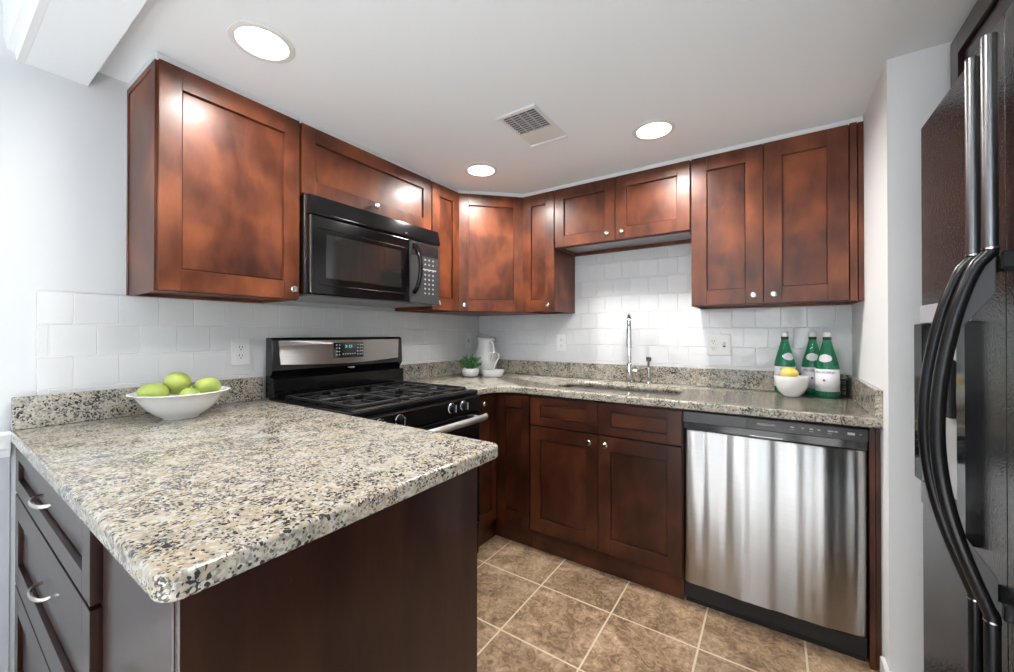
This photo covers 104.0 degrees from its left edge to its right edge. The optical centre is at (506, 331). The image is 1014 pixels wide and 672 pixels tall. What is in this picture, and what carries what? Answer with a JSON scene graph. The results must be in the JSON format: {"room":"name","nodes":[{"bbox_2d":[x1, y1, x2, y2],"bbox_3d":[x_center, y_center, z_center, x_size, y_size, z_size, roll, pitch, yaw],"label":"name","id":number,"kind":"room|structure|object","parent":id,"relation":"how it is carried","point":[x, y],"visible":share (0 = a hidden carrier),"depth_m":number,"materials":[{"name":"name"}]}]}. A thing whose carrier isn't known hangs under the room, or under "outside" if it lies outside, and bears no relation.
{"room":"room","nodes":[
{"label":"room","id":0,"kind":"room"},
{"bbox_2d":[0,0,394,671],"bbox_3d":[-1.995,-0.033,0.670,0.104,2.500,6.400,0,0,34],"label":"wall","id":1,"kind":"structure","parent":0,"point":[63,141],"depth_m":1.30,"materials":[{"name":"white paint"}]},
{"bbox_2d":[0,430,10,457],"bbox_3d":[-2.603,0.340,-0.357,0.036,0.080,3.818,0,0,34],"label":"trim","id":2,"kind":"structure","parent":1,"relation":"attached to","point":[5,436],"depth_m":1.22,"materials":[{"name":"white paint"}]},
{"bbox_2d":[3,0,49,62],"bbox_3d":[-0.204,-1.049,0.344,3.250,0.372,0.044,0,0,34],"label":"trim","id":3,"kind":"structure","parent":1,"relation":"attached to","point":[22,19],"depth_m":1.14,"materials":[{"name":"white paint"}]},
{"bbox_2d":[25,0,146,85],"bbox_3d":[-0.152,-1.068,0.421,3.250,0.412,0.140,0,0,34],"label":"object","id":4,"kind":"structure","parent":1,"relation":"attached to","point":[73,39],"depth_m":1.14,"materials":[{"name":"white paint"}]},
{"bbox_2d":[11,377,262,430],"bbox_3d":[-1.335,0.256,1.531,0.020,0.102,0.726,0,0,34],"label":"backsplash","id":5,"kind":"structure","parent":1,"relation":"attached to","point":[27,412],"depth_m":1.36,"materials":[{"name":"stone"}]},
{"bbox_2d":[126,51,299,303],"bbox_3d":[-1.128,-0.527,1.560,0.356,0.786,0.470,0,0,34],"label":"upper cabinet","id":6,"kind":"object","parent":1,"relation":"attached to","point":[212,205],"visible":1,"depth_m":1.43,"materials":[{"name":"brown wood"}]},
{"bbox_2d":[37,290,478,394],"bbox_3d":[-0.874,0.052,2.249,0.008,0.366,2.328,0,0,34],"label":"wall tiles","id":7,"kind":"structure","parent":1,"relation":"attached to","point":[86,341],"depth_m":1.59,"materials":[{"name":"white tile"}]},
{"bbox_2d":[231,338,249,365],"bbox_3d":[-1.187,0.087,1.764,0.009,0.120,0.075,0,0,34],"label":"wall outlet","id":8,"kind":"object","parent":7,"relation":"attached to","point":[240,347],"visible":1,"depth_m":1.76,"materials":[{"name":"white plastic"}]},
{"bbox_2d":[237,344,244,358],"bbox_3d":[-1.185,0.087,1.763,0.002,0.068,0.034,0,0,34],"label":"socket","id":9,"kind":"object","parent":8,"relation":"attached to","point":[240,347],"depth_m":1.76,"materials":[{"name":"white plastic"}]},
{"bbox_2d":[465,333,470,347],"bbox_3d":[-0.298,0.066,3.084,0.018,0.120,0.075,0,0,34],"label":"light switch","id":10,"kind":"object","parent":7,"relation":"attached to","point":[467,335],"visible":1,"depth_m":3.08,"materials":[{"name":"white plastic"}]},
{"bbox_2d":[298,117,430,229],"bbox_3d":[-0.779,-0.752,2.082,0.356,0.332,0.775,0,0,34],"label":"upper cabinet","id":11,"kind":"object","parent":1,"relation":"attached to","point":[332,166],"visible":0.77,"depth_m":1.92,"materials":[{"name":"brown wood"}]},
{"bbox_2d":[297,193,439,307],"bbox_3d":[-0.733,-0.367,2.046,0.451,0.431,0.764,0,0,34],"label":"microwave","id":12,"kind":"object","parent":11,"relation":"attached to","point":[349,255],"visible":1,"depth_m":1.86,"materials":[{"name":"black metal"}]},
{"bbox_2d":[307,193,439,245],"bbox_3d":[-0.613,-0.538,1.968,0.046,0.090,0.760,0,0,34],"label":"vent hood","id":13,"kind":"object","parent":12,"relation":"attached to","point":[318,207],"depth_m":1.87,"materials":[{"name":"black metal"}]},
{"bbox_2d":[395,177,458,312],"bbox_3d":[-0.492,-0.523,2.509,0.356,0.786,0.248,0,0,34],"label":"upper cabinet","id":14,"kind":"object","parent":1,"relation":"attached to","point":[444,198],"visible":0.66,"depth_m":2.44,"materials":[{"name":"brown wood"}]},
{"bbox_2d":[430,190,538,315],"bbox_3d":[-0.146,-0.521,2.788,0.621,0.786,0.626,0,0,34],"label":"upper cabinet","id":15,"kind":"object","parent":1,"relation":"attached to","point":[490,223],"visible":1,"depth_m":2.58,"materials":[{"name":"brown wood"}]},
{"bbox_2d":[98,0,977,193],"bbox_3d":[0.531,-1.096,1.441,3.450,0.350,2.316,0,0,34],"label":"ceiling","id":16,"kind":"structure","parent":0,"point":[421,85],"depth_m":1.38,"materials":[{"name":"white paint"}]},
{"bbox_2d":[227,20,294,63],"bbox_3d":[-0.779,-0.918,1.262,0.184,0.006,0.184,0,0,34],"label":"recessed light","id":17,"kind":"object","parent":16,"relation":"in","point":[260,41],"visible":1,"depth_m":1.25,"materials":[{"name":"white plastic"}]},
{"bbox_2d":[235,27,288,59],"bbox_3d":[-0.779,-0.920,1.262,0.146,0.003,0.146,0,0,8],"label":"diffuser","id":18,"kind":"object","parent":17,"relation":"attached to","point":[261,43],"depth_m":1.26,"materials":[{"name":"white plastic"}]},
{"bbox_2d":[465,163,496,176],"bbox_3d":[-0.146,-0.914,2.243,0.184,0.006,0.184,0,0,34],"label":"recessed light","id":19,"kind":"object","parent":16,"relation":"in","point":[477,169],"visible":1,"depth_m":2.23,"materials":[{"name":"white plastic"}]},
{"bbox_2d":[468,166,493,175],"bbox_3d":[-0.146,-0.915,2.243,0.146,0.003,0.146,0,0,38],"label":"diffuser","id":20,"kind":"object","parent":19,"relation":"attached to","point":[472,170],"depth_m":2.24,"materials":[{"name":"white plastic"}]},
{"bbox_2d":[495,104,567,147],"bbox_3d":[0.117,-0.913,1.769,0.195,0.012,0.314,0,0,34],"label":"ceiling vent","id":21,"kind":"object","parent":16,"relation":"in","point":[530,122],"visible":1,"depth_m":1.75,"materials":[{"name":"white plastic"}]},
{"bbox_2d":[633,119,675,140],"bbox_3d":[0.667,-0.916,1.801,0.184,0.006,0.184,0,0,34],"label":"recessed light","id":22,"kind":"object","parent":16,"relation":"in","point":[655,129],"visible":1,"depth_m":1.79,"materials":[{"name":"white plastic"}]},
{"bbox_2d":[637,122,670,138],"bbox_3d":[0.667,-0.917,1.801,0.146,0.003,0.146,0,0,8],"label":"diffuser","id":23,"kind":"object","parent":22,"relation":"attached to","point":[646,130],"depth_m":1.80,"materials":[{"name":"white plastic"}]},
{"bbox_2d":[496,359,846,394],"bbox_3d":[0.721,0.261,2.557,2.254,0.102,0.020,0,0,34],"label":"backsplash","id":24,"kind":"structure","parent":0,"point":[727,378],"depth_m":2.41,"materials":[{"name":"stone"}]},
{"bbox_2d":[477,535,879,671],"bbox_3d":[-0.605,1.262,-0.267,3.450,0.100,6.400,0,0,34],"label":"floor","id":25,"kind":"structure","parent":0,"point":[538,610],"depth_m":1.61,"materials":[{"name":"tile"}]},
{"bbox_2d":[14,447,102,671],"bbox_3d":[-0.969,0.782,1.233,0.966,0.875,0.672,0,0,34],"label":"base cabinet","id":26,"kind":"object","parent":25,"relation":"on","point":[59,560],"visible":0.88,"depth_m":0.92,"materials":[{"name":"brown wood"}]},
{"bbox_2d":[11,377,497,602],"bbox_3d":[-0.780,0.272,1.158,1.358,0.138,0.730,0,0,34],"label":"countertop","id":27,"kind":"structure","parent":26,"relation":"on","point":[186,507],"depth_m":0.88,"materials":[{"name":"stone"}]},
{"bbox_2d":[126,386,230,419],"bbox_3d":[-1.172,0.258,1.425,0.294,0.096,0.294,0,0,34],"label":"fruit bowl","id":28,"kind":"object","parent":27,"relation":"on","point":[173,406],"visible":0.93,"depth_m":1.35,"materials":[{"name":"white ceramic"}]},
{"bbox_2d":[136,383,169,396],"bbox_3d":[-1.216,0.212,1.361,0.072,0.073,0.089,0,0,16],"label":"mango","id":29,"kind":"object","parent":28,"relation":"in","point":[151,389],"visible":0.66,"depth_m":1.34,"materials":[{"name":"green food"}]},
{"bbox_2d":[179,388,199,394],"bbox_3d":[-1.118,0.226,1.395,0.060,0.060,0.069,0,0,-34],"label":"mango","id":30,"kind":"object","parent":28,"relation":"in","point":[186,391],"visible":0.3,"depth_m":1.38,"materials":[{"name":"green food"}]},
{"bbox_2d":[192,377,220,392],"bbox_3d":[-1.128,0.207,1.492,0.081,0.072,0.078,0,0,-25],"label":"mango","id":31,"kind":"object","parent":28,"relation":"in","point":[208,384],"visible":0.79,"depth_m":1.47,"materials":[{"name":"green food"}]},
{"label":"mango","id":32,"kind":"object","parent":28,"relation":"in","visible":0},
{"bbox_2d":[163,372,191,393],"bbox_3d":[-1.197,0.185,1.438,0.080,0.081,0.088,0,0,-34],"label":"mango","id":33,"kind":"object","parent":32,"relation":"on","point":[176,382],"visible":0.89,"depth_m":1.41,"materials":[{"name":"green food"}]},
{"bbox_2d":[103,467,476,671],"bbox_3d":[-0.399,0.779,0.886,0.363,0.877,0.654,0,0,34],"label":"peninsula end panel","id":34,"kind":"object","parent":25,"relation":"on","point":[393,588],"visible":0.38,"depth_m":0.71,"materials":[{"name":"brown wood"}]},
{"bbox_2d":[266,337,487,552],"bbox_3d":[-0.600,0.625,1.941,0.735,1.196,0.762,0,0,34],"label":"gas stove","id":35,"kind":"object","parent":25,"relation":"on","point":[362,377],"visible":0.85,"depth_m":1.93,"materials":[{"name":"black metal"}]},
{"bbox_2d":[269,383,477,416],"bbox_3d":[-0.625,0.316,1.959,0.625,0.022,0.762,0,0,34],"label":"cooktop","id":36,"kind":"object","parent":35,"relation":"in","point":[364,399],"depth_m":1.81,"materials":[{"name":"grey metal"}]},
{"bbox_2d":[477,393,532,547],"bbox_3d":[-0.122,0.789,2.613,0.848,0.875,0.880,0,0,34],"label":"base cabinet","id":37,"kind":"object","parent":25,"relation":"on","point":[504,481],"visible":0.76,"depth_m":2.30,"materials":[{"name":"brown wood"}]},
{"bbox_2d":[400,359,882,428],"bbox_3d":[0.485,0.277,2.204,2.296,0.138,0.868,0,0,34],"label":"countertop","id":38,"kind":"structure","parent":37,"relation":"on","point":[728,391],"depth_m":2.14,"materials":[{"name":"stone"}]},
{"bbox_2d":[458,354,481,376],"bbox_3d":[-0.262,0.234,2.806,0.182,0.157,0.180,0,0,34],"label":"potted plant","id":39,"kind":"object","parent":38,"relation":"on","point":[469,371],"visible":1,"depth_m":2.77,"materials":[{"name":"green plant"}]},
{"bbox_2d":[475,333,496,373],"bbox_3d":[-0.156,0.159,2.979,0.174,0.309,0.190,0,0,14],"label":"pitcher","id":40,"kind":"object","parent":38,"relation":"on","point":[486,345],"visible":0.73,"depth_m":2.92,"materials":[{"name":"white ceramic"}]},
{"bbox_2d":[482,352,503,376],"bbox_3d":[-0.098,0.226,2.783,0.162,0.174,0.111,0,0,0],"label":"dish","id":41,"kind":"object","parent":38,"relation":"on","point":[493,372],"visible":1,"depth_m":2.75,"materials":[{"name":"white ceramic"}]},
{"bbox_2d":[568,386,678,394],"bbox_3d":[0.622,0.432,2.243,0.740,0.171,0.370,0,0,34],"label":"sink","id":42,"kind":"object","parent":38,"relation":"in","point":[622,390],"visible":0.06,"depth_m":2.38,"materials":[{"name":"grey metal"}]},
{"bbox_2d":[625,313,648,382],"bbox_3d":[0.778,0.098,2.377,0.139,0.424,0.168,0,0,18],"label":"faucet","id":43,"kind":"object","parent":38,"relation":"on","point":[629,367],"visible":1,"depth_m":2.42,"materials":[{"name":"silver metal"}]},
{"bbox_2d":[645,357,651,382],"bbox_3d":[0.859,0.231,2.407,0.040,0.159,0.058,0,0,34],"label":"soap dispenser","id":44,"kind":"object","parent":38,"relation":"on","point":[648,359],"visible":0.86,"depth_m":2.40,"materials":[{"name":"silver metal"}]},
{"bbox_2d":[774,332,795,392],"bbox_3d":[1.413,0.155,2.014,0.091,0.308,0.092,0,0,5],"label":"water bottle","id":45,"kind":"object","parent":38,"relation":"on","point":[784,358],"visible":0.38,"depth_m":2.00,"materials":[{"name":"green glass"}]},
{"bbox_2d":[773,374,809,396],"bbox_3d":[1.369,0.259,1.906,0.142,0.098,0.142,0,0,34],"label":"bowl","id":46,"kind":"object","parent":38,"relation":"on","point":[787,386],"visible":0.93,"depth_m":1.86,"materials":[{"name":"white ceramic"}]},
{"bbox_3d":[1.372,0.261,1.904,0.060,0.060,0.079,0,-4,22],"label":"lemon","id":47,"kind":"object","parent":46,"relation":"in","visible":0},
{"bbox_2d":[780,367,798,376],"bbox_3d":[1.358,0.201,1.908,0.067,0.062,0.071,0,0,16],"label":"lemon","id":48,"kind":"object","parent":47,"relation":"on","point":[788,371],"visible":0.8,"depth_m":1.89,"materials":[{"name":"yellow food"}]},
{"bbox_2d":[801,332,819,394],"bbox_3d":[1.512,0.154,1.959,0.091,0.308,0.092,0,0,40],"label":"water bottle","id":49,"kind":"object","parent":38,"relation":"on","point":[812,350],"visible":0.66,"depth_m":1.94,"materials":[{"name":"green glass"}]},
{"bbox_2d":[815,332,839,398],"bbox_3d":[1.498,0.154,1.853,0.092,0.308,0.091,0,0,-36],"label":"water bottle","id":50,"kind":"object","parent":38,"relation":"on","point":[827,369],"visible":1,"depth_m":1.82,"materials":[{"name":"green glass"}]},
{"bbox_2d":[840,379,847,396],"bbox_3d":[1.615,0.269,1.908,0.039,0.080,0.050,0,0,34],"label":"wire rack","id":51,"kind":"object","parent":38,"relation":"on","point":[842,380],"visible":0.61,"depth_m":1.89,"materials":[{"name":"black metal"}]},
{"bbox_2d":[530,394,684,599],"bbox_3d":[0.624,0.787,2.248,0.796,0.875,0.656,0,0,34],"label":"base cabinet","id":52,"kind":"object","parent":25,"relation":"on","point":[607,478],"visible":0.98,"depth_m":1.97,"materials":[{"name":"brown wood"}]},
{"bbox_2d":[683,410,867,661],"bbox_3d":[1.216,0.787,1.852,0.621,0.872,0.616,0,0,34],"label":"dishwasher","id":53,"kind":"object","parent":25,"relation":"on","point":[775,510],"visible":1,"depth_m":1.58,"materials":[{"name":"silver metal"}]},
{"bbox_2d":[865,427,880,670],"bbox_3d":[1.500,0.783,1.684,0.032,0.877,0.618,0,0,34],"label":"end panel","id":54,"kind":"object","parent":25,"relation":"on","point":[873,445],"visible":0.37,"depth_m":1.43,"materials":[{"name":"brown wood"}]},
{"bbox_2d":[914,2,1013,671],"bbox_3d":[1.204,0.312,0.548,0.906,1.808,0.910,0,0,34],"label":"refrigerator","id":55,"kind":"object","parent":25,"relation":"on","point":[964,340],"visible":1,"depth_m":0.76,"materials":[{"name":"black metal"}]},
{"bbox_2d":[691,116,863,308],"bbox_3d":[1.308,-0.525,1.977,0.672,0.786,0.356,0,0,34],"label":"upper cabinet","id":56,"kind":"object","parent":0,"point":[777,221],"visible":1,"depth_m":1.83,"materials":[{"name":"brown wood"}]},
{"bbox_2d":[852,42,951,671],"bbox_3d":[1.878,0.149,1.373,0.943,2.142,0.720,0,0,34],"label":"wall","id":57,"kind":"structure","parent":0,"point":[909,88],"depth_m":1.32,"materials":[{"name":"white paint"}]},
{"bbox_2d":[880,656,892,671],"bbox_3d":[1.686,1.177,1.094,0.957,0.085,0.079,0,0,34],"label":"baseboard","id":58,"kind":"structure","parent":57,"relation":"attached to","point":[883,664],"depth_m":1.36,"materials":[{"name":"white paint"}]},
{"bbox_3d":[1.130,-0.025,2.368,3.207,2.500,0.100,0,0,34],"label":"wall","id":59,"kind":"structure","parent":0,"visible":0},
{"bbox_2d":[523,187,574,313],"bbox_3d":[0.278,-0.522,2.667,0.235,0.786,0.356,0,0,34],"label":"upper cabinet","id":60,"kind":"object","parent":59,"relation":"attached to","point":[548,272],"visible":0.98,"depth_m":2.56,"materials":[{"name":"brown wood"}]},
{"bbox_2d":[555,156,690,256],"bbox_3d":[0.702,-0.720,2.383,0.784,0.394,0.356,0,0,34],"label":"upper cabinet","id":61,"kind":"object","parent":59,"relation":"attached to","point":[649,206],"visible":0.95,"depth_m":2.25,"materials":[{"name":"brown wood"}]},
{"bbox_2d":[479,243,851,374],"bbox_3d":[0.729,-0.145,2.571,2.298,0.762,0.008,0,0,34],"label":"wall tiles","id":62,"kind":"structure","parent":59,"relation":"attached to","point":[653,285],"depth_m":2.45,"materials":[{"name":"white tile"}]},
{"bbox_2d":[557,334,565,350],"bbox_3d":[0.384,0.075,2.791,0.075,0.120,0.009,0,0,34],"label":"wall outlet","id":63,"kind":"object","parent":62,"relation":"attached to","point":[561,338],"visible":1,"depth_m":2.79,"materials":[{"name":"white plastic"}]},
{"bbox_2d":[559,338,562,347],"bbox_3d":[0.382,0.075,2.788,0.034,0.068,0.002,0,0,34],"label":"socket","id":64,"kind":"object","parent":63,"relation":"attached to","point":[560,339],"depth_m":2.79,"materials":[{"name":"white plastic"}]},
{"bbox_2d":[707,334,730,355],"bbox_3d":[1.197,0.072,2.240,0.118,0.120,0.018,0,0,34],"label":"wall outlet","id":65,"kind":"object","parent":62,"relation":"attached to","point":[717,344],"visible":1,"depth_m":2.24,"materials":[{"name":"white plastic"}]},
{"bbox_2d":[710,339,716,350],"bbox_3d":[1.176,0.073,2.257,0.034,0.068,0.002,0,0,34],"label":"socket","id":66,"kind":"object","parent":65,"relation":"attached to","point":[713,342],"depth_m":2.26,"materials":[{"name":"white plastic"}]},
{"bbox_3d":[0.558,-0.044,-1.534,0.100,2.500,5.580,0,0,34],"label":"wall","id":67,"kind":"structure","parent":0,"visible":0},
{"bbox_2d":[950,0,1013,87],"bbox_3d":[1.410,-0.769,0.559,0.808,0.311,1.159,0,0,34],"label":"upper cabinet","id":68,"kind":"object","parent":67,"relation":"attached to","point":[985,15],"visible":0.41,"depth_m":1.09,"materials":[{"name":"brown wood"}]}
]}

